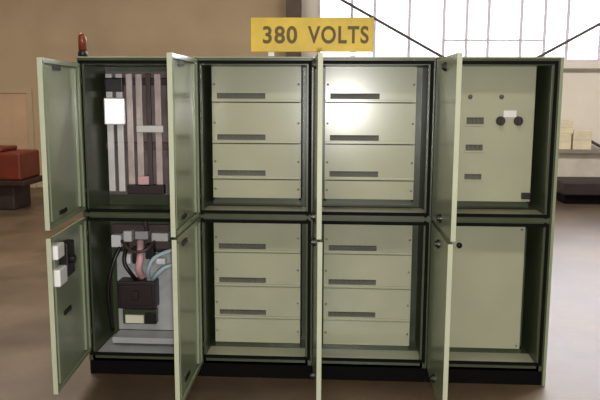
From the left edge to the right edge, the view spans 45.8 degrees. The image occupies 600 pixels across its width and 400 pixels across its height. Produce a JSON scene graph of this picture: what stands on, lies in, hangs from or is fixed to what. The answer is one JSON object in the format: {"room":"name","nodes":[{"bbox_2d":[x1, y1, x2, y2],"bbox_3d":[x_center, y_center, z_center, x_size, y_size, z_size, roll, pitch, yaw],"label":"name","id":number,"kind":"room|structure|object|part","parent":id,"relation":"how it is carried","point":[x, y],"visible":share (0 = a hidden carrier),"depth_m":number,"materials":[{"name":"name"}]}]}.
{"room":"factory hall","nodes":[
{"label":"factory hall","id":0,"kind":"room"},
{"bbox_2d":[0,187,599,399],"bbox_3d":[0.185,1.200,3.559,15.600,0.200,17.400,1,9,3],"label":"floor","id":1,"kind":"structure","parent":0,"point":[573,347],"depth_m":4.51,"materials":[{"name":"concrete"}]},
{"bbox_2d":[0,145,42,209],"bbox_3d":[-4.661,-0.326,10.033,1.860,0.860,0.780,1,9,3],"label":"machine","id":2,"kind":"object","parent":1,"relation":"on","point":[19,168],"visible":0.87,"depth_m":9.81,"materials":[{"name":"metal"}]},
{"bbox_2d":[36,56,199,393],"bbox_3d":[-0.901,0.135,3.868,0.642,1.808,1.040,1,9,3],"label":"tall cabinet","id":3,"kind":"object","parent":1,"relation":"on","point":[104,137],"visible":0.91,"depth_m":4.13,"materials":[{"name":"green metal"}]},
{"bbox_3d":[-1.183,0.249,3.464,0.038,0.070,0.105,0,9,-1],"label":"latch plate","id":4,"kind":"part","parent":3,"relation":"part of","materials":[{"name":"white plastic"}]},
{"bbox_3d":[-1.182,0.373,3.493,0.042,0.085,0.115,0,9,-1],"label":"latch plate","id":5,"kind":"part","parent":3,"relation":"part of","materials":[{"name":"white plastic"}]},
{"bbox_3d":[-1.199,-0.299,3.609,0.020,0.804,0.616,0,9,-1],"label":"door","id":6,"kind":"part","parent":3,"relation":"part of","materials":[{"name":"green metal"}]},
{"bbox_3d":[-1.202,0.523,3.732,0.020,0.778,0.616,0,9,-1],"label":"door","id":7,"kind":"part","parent":3,"relation":"part of","materials":[{"name":"green metal"}]},
{"bbox_2d":[78,33,87,55],"bbox_3d":[-1.184,-0.844,3.864,0.052,0.127,0.052,1,9,3],"label":"beacon","id":8,"kind":"object","parent":3,"relation":"on","point":[82,44],"visible":1,"depth_m":3.85,"materials":[{"name":"red plastic"}]},
{"bbox_3d":[-0.889,0.071,4.065,0.597,0.040,0.219,1,9,3],"label":"rail","id":9,"kind":"part","parent":3,"relation":"part of","materials":[{"name":"metal"}]},
{"bbox_3d":[-0.880,-0.801,4.036,0.642,0.008,0.428,1,9,3],"label":"roof plate","id":10,"kind":"part","parent":3,"relation":"part of","materials":[{"name":"metal"}]},
{"bbox_3d":[-0.888,0.876,4.302,0.584,0.011,0.340,1,9,3],"label":"gland plate","id":11,"kind":"part","parent":3,"relation":"part of","materials":[{"name":"metal"}]},
{"bbox_3d":[-0.873,-0.399,4.284,0.584,0.740,0.012,1,9,3],"label":"plate","id":12,"kind":"part","parent":3,"relation":"part of","materials":[{"name":"grey metal"}]},
{"bbox_3d":[-0.871,0.222,4.290,0.540,0.150,0.012,1,9,3],"label":"gear rail","id":13,"kind":"part","parent":3,"relation":"part of","materials":[{"name":"grey plastic"}]},
{"bbox_2d":[112,330,173,343],"bbox_3d":[-0.887,0.829,4.303,0.460,0.035,0.145,1,9,3],"label":"cable tray","id":14,"kind":"object","parent":3,"relation":"on","point":[122,336],"depth_m":4.26,"materials":[{"name":"metal"}]},
{"bbox_3d":[-0.884,0.558,4.343,0.465,0.490,0.015,1,9,3],"label":"mounting plate","id":15,"kind":"part","parent":3,"relation":"part of","materials":[{"name":"metal"}]},
{"bbox_2d":[167,52,313,399],"bbox_3d":[-0.266,0.142,3.832,0.661,1.808,1.040,1,9,3],"label":"tall cabinet","id":16,"kind":"object","parent":1,"relation":"on","point":[241,129],"visible":1,"depth_m":4.06,"materials":[{"name":"green metal"}]},
{"bbox_3d":[-0.577,-0.291,3.574,0.020,0.850,0.616,1,9,3],"label":"door","id":17,"kind":"part","parent":16,"relation":"part of","materials":[{"name":"green metal"}]},
{"bbox_3d":[-0.578,0.561,3.702,0.020,0.847,0.616,1,9,3],"label":"door","id":18,"kind":"part","parent":16,"relation":"part of","materials":[{"name":"green metal"}]},
{"bbox_3d":[-0.236,-0.793,4.000,0.642,0.008,0.428,1,9,3],"label":"roof plate","id":19,"kind":"part","parent":16,"relation":"part of","materials":[{"name":"green metal"}]},
{"bbox_2d":[204,205,305,210],"bbox_3d":[-0.244,0.053,4.043,0.595,0.006,0.198,1,9,3],"label":"tray","id":20,"kind":"object","parent":16,"relation":"on","point":[206,207],"depth_m":4.05,"materials":[{"name":"metal"}]},
{"bbox_3d":[-0.245,0.079,4.029,0.597,0.040,0.219,1,9,3],"label":"rail","id":21,"kind":"part","parent":16,"relation":"part of","materials":[{"name":"green metal"}]},
{"bbox_2d":[207,346,304,356],"bbox_3d":[-0.247,0.902,4.170,0.595,0.006,0.198,1,9,3],"label":"tray","id":22,"kind":"object","parent":16,"relation":"on","point":[292,351],"depth_m":4.21,"materials":[{"name":"beige metal"}]},
{"bbox_3d":[-0.247,-0.655,4.020,0.508,0.197,0.034,1,9,3],"label":"plate","id":23,"kind":"part","parent":16,"relation":"part of","materials":[{"name":"metal"}]},
{"bbox_3d":[-0.248,-0.440,4.053,0.508,0.229,0.034,1,9,3],"label":"plate","id":24,"kind":"part","parent":16,"relation":"part of","materials":[{"name":"metal"}]},
{"bbox_3d":[-0.249,-0.066,4.115,0.508,0.107,0.022,1,9,3],"label":"plate","id":25,"kind":"part","parent":16,"relation":"part of","materials":[{"name":"metal"}]},
{"bbox_3d":[-0.249,-0.222,4.085,0.508,0.201,0.034,1,9,3],"label":"plate","id":26,"kind":"part","parent":16,"relation":"part of","materials":[{"name":"metal"}]},
{"bbox_3d":[-0.252,0.777,4.241,0.508,0.147,0.022,1,9,3],"label":"plate","id":27,"kind":"part","parent":16,"relation":"part of","materials":[{"name":"beige metal"}]},
{"bbox_3d":[-0.252,0.606,4.209,0.508,0.191,0.034,1,9,3],"label":"plate","id":28,"kind":"part","parent":16,"relation":"part of","materials":[{"name":"beige metal"}]},
{"bbox_3d":[-0.251,0.408,4.180,0.508,0.199,0.034,1,9,3],"label":"plate","id":29,"kind":"part","parent":16,"relation":"part of","materials":[{"name":"metal"}]},
{"bbox_3d":[-0.251,0.220,4.152,0.508,0.171,0.034,1,9,3],"label":"plate","id":30,"kind":"part","parent":16,"relation":"part of","materials":[{"name":"metal"}]},
{"bbox_3d":[-0.243,-0.382,4.169,0.511,0.786,0.176,1,9,3],"label":"mounting frame","id":31,"kind":"part","parent":16,"relation":"part of","materials":[{"name":"green metal"}]},
{"bbox_3d":[-0.247,0.495,4.301,0.511,0.772,0.176,1,9,3],"label":"mounting frame","id":32,"kind":"part","parent":16,"relation":"part of","materials":[{"name":"green metal"}]},
{"bbox_2d":[251,17,373,56],"bbox_3d":[0.065,-0.873,3.819,0.656,0.206,0.068,1,9,3],"label":"sign","id":33,"kind":"object","parent":16,"relation":"on","point":[352,35],"visible":1,"depth_m":3.79,"materials":[{"name":"yellow metal"}]},
{"bbox_2d":[310,53,435,399],"bbox_3d":[0.387,0.150,3.795,0.642,1.808,1.040,1,9,3],"label":"tall cabinet","id":34,"kind":"object","parent":1,"relation":"on","point":[374,116],"visible":1,"depth_m":4.05,"materials":[{"name":"green metal"}]},
{"bbox_3d":[0.087,-0.283,3.537,0.020,0.850,0.616,0,9,-1],"label":"door","id":35,"kind":"part","parent":34,"relation":"part of","materials":[{"name":"green metal"}]},
{"bbox_3d":[0.086,0.569,3.665,0.020,0.847,0.616,0,9,-1],"label":"door","id":36,"kind":"part","parent":34,"relation":"part of","materials":[{"name":"green metal"}]},
{"bbox_3d":[0.397,0.503,4.265,0.511,0.772,0.176,1,9,3],"label":"mounting frame","id":37,"kind":"part","parent":34,"relation":"part of","materials":[{"name":"green metal"}]},
{"bbox_3d":[0.392,0.785,4.205,0.508,0.147,0.022,1,9,3],"label":"plate","id":38,"kind":"part","parent":34,"relation":"part of","materials":[{"name":"beige metal"}]},
{"bbox_3d":[0.392,0.614,4.173,0.508,0.191,0.034,1,9,3],"label":"plate","id":39,"kind":"part","parent":34,"relation":"part of","materials":[{"name":"beige metal"}]},
{"bbox_3d":[0.393,0.416,4.144,0.508,0.199,0.034,1,9,3],"label":"plate","id":40,"kind":"part","parent":34,"relation":"part of","materials":[{"name":"beige metal"}]},
{"bbox_3d":[0.394,0.228,4.115,0.508,0.171,0.034,1,9,3],"label":"plate","id":41,"kind":"part","parent":34,"relation":"part of","materials":[{"name":"metal"}]},
{"bbox_3d":[0.400,-0.374,4.133,0.511,0.786,0.176,1,9,3],"label":"mounting frame","id":42,"kind":"part","parent":34,"relation":"part of","materials":[{"name":"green metal"}]},
{"bbox_3d":[0.395,-0.058,4.079,0.508,0.107,0.022,1,9,3],"label":"plate","id":43,"kind":"part","parent":34,"relation":"part of","materials":[{"name":"metal"}]},
{"bbox_2d":[321,349,418,359],"bbox_3d":[0.397,0.910,4.134,0.595,0.006,0.198,1,9,3],"label":"shelf","id":44,"kind":"object","parent":34,"relation":"on","point":[333,353],"depth_m":4.17,"materials":[{"name":"beige metal"}]},
{"bbox_3d":[0.395,-0.214,4.049,0.508,0.201,0.034,1,9,3],"label":"plate","id":45,"kind":"part","parent":34,"relation":"part of","materials":[{"name":"metal"}]},
{"bbox_3d":[0.396,-0.432,4.016,0.508,0.229,0.034,1,9,3],"label":"plate","id":46,"kind":"part","parent":34,"relation":"part of","materials":[{"name":"metal"}]},
{"bbox_3d":[0.397,-0.647,3.984,0.508,0.197,0.034,1,9,3],"label":"plate","id":47,"kind":"part","parent":34,"relation":"part of","materials":[{"name":"metal"}]},
{"bbox_2d":[322,207,423,212],"bbox_3d":[0.400,0.061,4.007,0.595,0.006,0.198,1,9,3],"label":"shelf","id":48,"kind":"object","parent":34,"relation":"on","point":[324,209],"depth_m":4.03,"materials":[{"name":"metal"}]},
{"bbox_3d":[0.399,0.086,3.993,0.597,0.040,0.219,1,9,3],"label":"rail","id":49,"kind":"part","parent":34,"relation":"part of","materials":[{"name":"green metal"}]},
{"bbox_3d":[0.408,-0.785,3.964,0.642,0.008,0.428,1,9,3],"label":"roof plate","id":50,"kind":"part","parent":34,"relation":"part of","materials":[{"name":"green metal"}]},
{"bbox_2d":[426,53,563,399],"bbox_3d":[1.030,0.158,3.759,0.680,1.808,1.040,1,9,3],"label":"tall cabinet","id":51,"kind":"object","parent":1,"relation":"on","point":[496,136],"visible":0.98,"depth_m":3.98,"materials":[{"name":"green metal"}]},
{"bbox_3d":[0.707,0.576,3.630,0.020,0.847,0.616,1,9,3],"label":"door","id":52,"kind":"part","parent":51,"relation":"part of","materials":[{"name":"green metal"}]},
{"bbox_3d":[0.716,-0.275,3.502,0.020,0.850,0.616,1,9,2],"label":"door","id":53,"kind":"part","parent":51,"relation":"part of","materials":[{"name":"green metal"}]},
{"bbox_3d":[1.035,0.508,4.126,0.504,0.728,0.022,1,9,3],"label":"panel","id":54,"kind":"part","parent":51,"relation":"part of","materials":[{"name":"beige metal"}]},
{"bbox_3d":[1.046,0.511,4.228,0.521,0.772,0.176,1,9,3],"label":"mounting frame","id":55,"kind":"part","parent":51,"relation":"part of","materials":[{"name":"green metal"}]},
{"bbox_2d":[449,352,534,362],"bbox_3d":[1.041,0.917,4.098,0.595,0.006,0.198,1,9,3],"label":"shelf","id":56,"kind":"object","parent":51,"relation":"on","point":[454,356],"depth_m":4.13,"materials":[{"name":"beige metal"}]},
{"bbox_3d":[1.049,-0.366,4.097,0.521,0.786,0.176,1,9,3],"label":"mounting frame","id":57,"kind":"part","parent":51,"relation":"part of","materials":[{"name":"green metal"}]},
{"bbox_3d":[1.045,-0.367,3.991,0.518,0.754,0.028,1,9,3],"label":"control panel","id":58,"kind":"part","parent":51,"relation":"part of","materials":[{"name":"metal"}]},
{"bbox_3d":[1.052,-0.777,3.928,0.642,0.008,0.428,1,9,3],"label":"roof plate","id":59,"kind":"part","parent":51,"relation":"part of","materials":[{"name":"green metal"}]},
{"bbox_2d":[457,209,543,214],"bbox_3d":[1.044,0.069,3.971,0.595,0.006,0.198,1,9,3],"label":"shelf","id":60,"kind":"object","parent":51,"relation":"on","point":[466,211],"depth_m":3.98,"materials":[{"name":"metal"}]},
{"bbox_2d":[496,116,504,125],"bbox_3d":[1.118,-0.439,3.946,0.052,0.052,0.046,1,9,3],"label":"switch","id":61,"kind":"object","parent":51,"relation":"attached to","point":[500,120],"depth_m":3.95,"materials":[{"name":"black plastic"}]},
{"bbox_3d":[1.043,0.094,3.957,0.597,0.040,0.219,1,9,3],"label":"rail","id":62,"kind":"part","parent":51,"relation":"part of","materials":[{"name":"green metal"}]},
{"bbox_2d":[513,116,522,125],"bbox_3d":[1.216,-0.437,3.941,0.052,0.052,0.046,1,9,3],"label":"switch","id":63,"kind":"object","parent":51,"relation":"attached to","point":[517,120],"depth_m":3.95,"materials":[{"name":"black plastic"}]},
{"bbox_3d":[1.379,0.117,4.045,0.016,1.808,0.424,1,9,3],"label":"panel","id":64,"kind":"part","parent":51,"relation":"part of","materials":[{"name":"green metal"}]},
{"bbox_2d":[556,149,599,203],"bbox_3d":[5.297,-0.362,10.858,2.850,0.765,0.960,1,9,3],"label":"bench","id":65,"kind":"object","parent":1,"relation":"on","point":[578,175],"visible":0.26,"depth_m":11.07,"materials":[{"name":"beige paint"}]},
{"bbox_2d":[559,134,571,148],"bbox_3d":[4.085,-0.927,11.188,0.302,0.242,0.222,1,9,3],"label":"carton","id":66,"kind":"object","parent":65,"relation":"on","point":[565,139],"visible":0.41,"depth_m":11.08,"materials":[{"name":"beige cardboard"}]},
{"bbox_2d":[560,120,573,133],"bbox_3d":[4.126,-1.146,11.153,0.262,0.202,0.202,0,9,-1],"label":"carton","id":67,"kind":"object","parent":66,"relation":"on","point":[566,127],"visible":0.56,"depth_m":11.05,"materials":[{"name":"beige cardboard"}]},
{"bbox_3d":[5.292,-0.205,10.801,2.750,0.190,0.800,1,9,3],"label":"seat","id":68,"kind":"part","parent":65,"relation":"part of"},
{"bbox_2d":[571,130,591,149],"bbox_3d":[4.405,-0.953,11.165,0.282,0.302,0.222,1,9,3],"label":"carton","id":69,"kind":"object","parent":65,"relation":"on","point":[580,139],"visible":0.8,"depth_m":11.06,"materials":[{"name":"beige cardboard"}]},
{"bbox_2d":[0,0,599,186],"bbox_3d":[0.688,-2.742,11.650,15.200,5.200,0.200,1,9,3],"label":"wall","id":70,"kind":"structure","parent":0,"point":[30,30],"depth_m":11.72,"materials":[{"name":"beige paint"}]},
{"bbox_2d":[0,88,37,187],"bbox_3d":[-5.317,-1.056,12.119,1.600,1.680,0.060,1,9,3],"label":"door","id":71,"kind":"structure","parent":70,"relation":"in","point":[17,128],"depth_m":12.03,"materials":[{"name":"beige paint"}]},
{"bbox_2d":[286,0,301,56],"bbox_3d":[-0.102,-2.722,11.496,0.240,5.200,0.200,1,9,3],"label":"trim","id":72,"kind":"structure","parent":70,"relation":"attached to","point":[293,7],"depth_m":11.35,"materials":[{"name":"metal"}]},
{"bbox_2d":[317,0,599,61],"bbox_3d":[3.935,-3.359,11.369,7.300,2.270,0.100,1,9,3],"label":"window","id":73,"kind":"structure","parent":70,"relation":"in","point":[466,39],"depth_m":11.50,"materials":[{"name":"white glass"}]},
{"bbox_2d":[340,0,599,147],"bbox_3d":[3.149,-1.821,11.442,6.303,3.502,0.046,1,9,3],"label":"brace","id":74,"kind":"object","parent":70,"relation":"attached to","point":[343,1],"depth_m":11.38,"materials":[{"name":"grey metal"}]},
{"bbox_2d":[536,22,599,56],"bbox_3d":[3.146,-1.926,11.366,6.303,3.532,0.046,1,9,3],"label":"trim","id":75,"kind":"structure","parent":70,"relation":"attached to","point":[597,24],"depth_m":11.20,"materials":[{"name":"grey metal"}]},
{"bbox_2d":[563,68,599,70],"bbox_3d":[4.143,-2.095,11.420,8.260,0.045,0.050,1,9,3],"label":"trim","id":76,"kind":"structure","parent":70,"relation":"attached to","point":[564,69],"depth_m":11.37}
]}

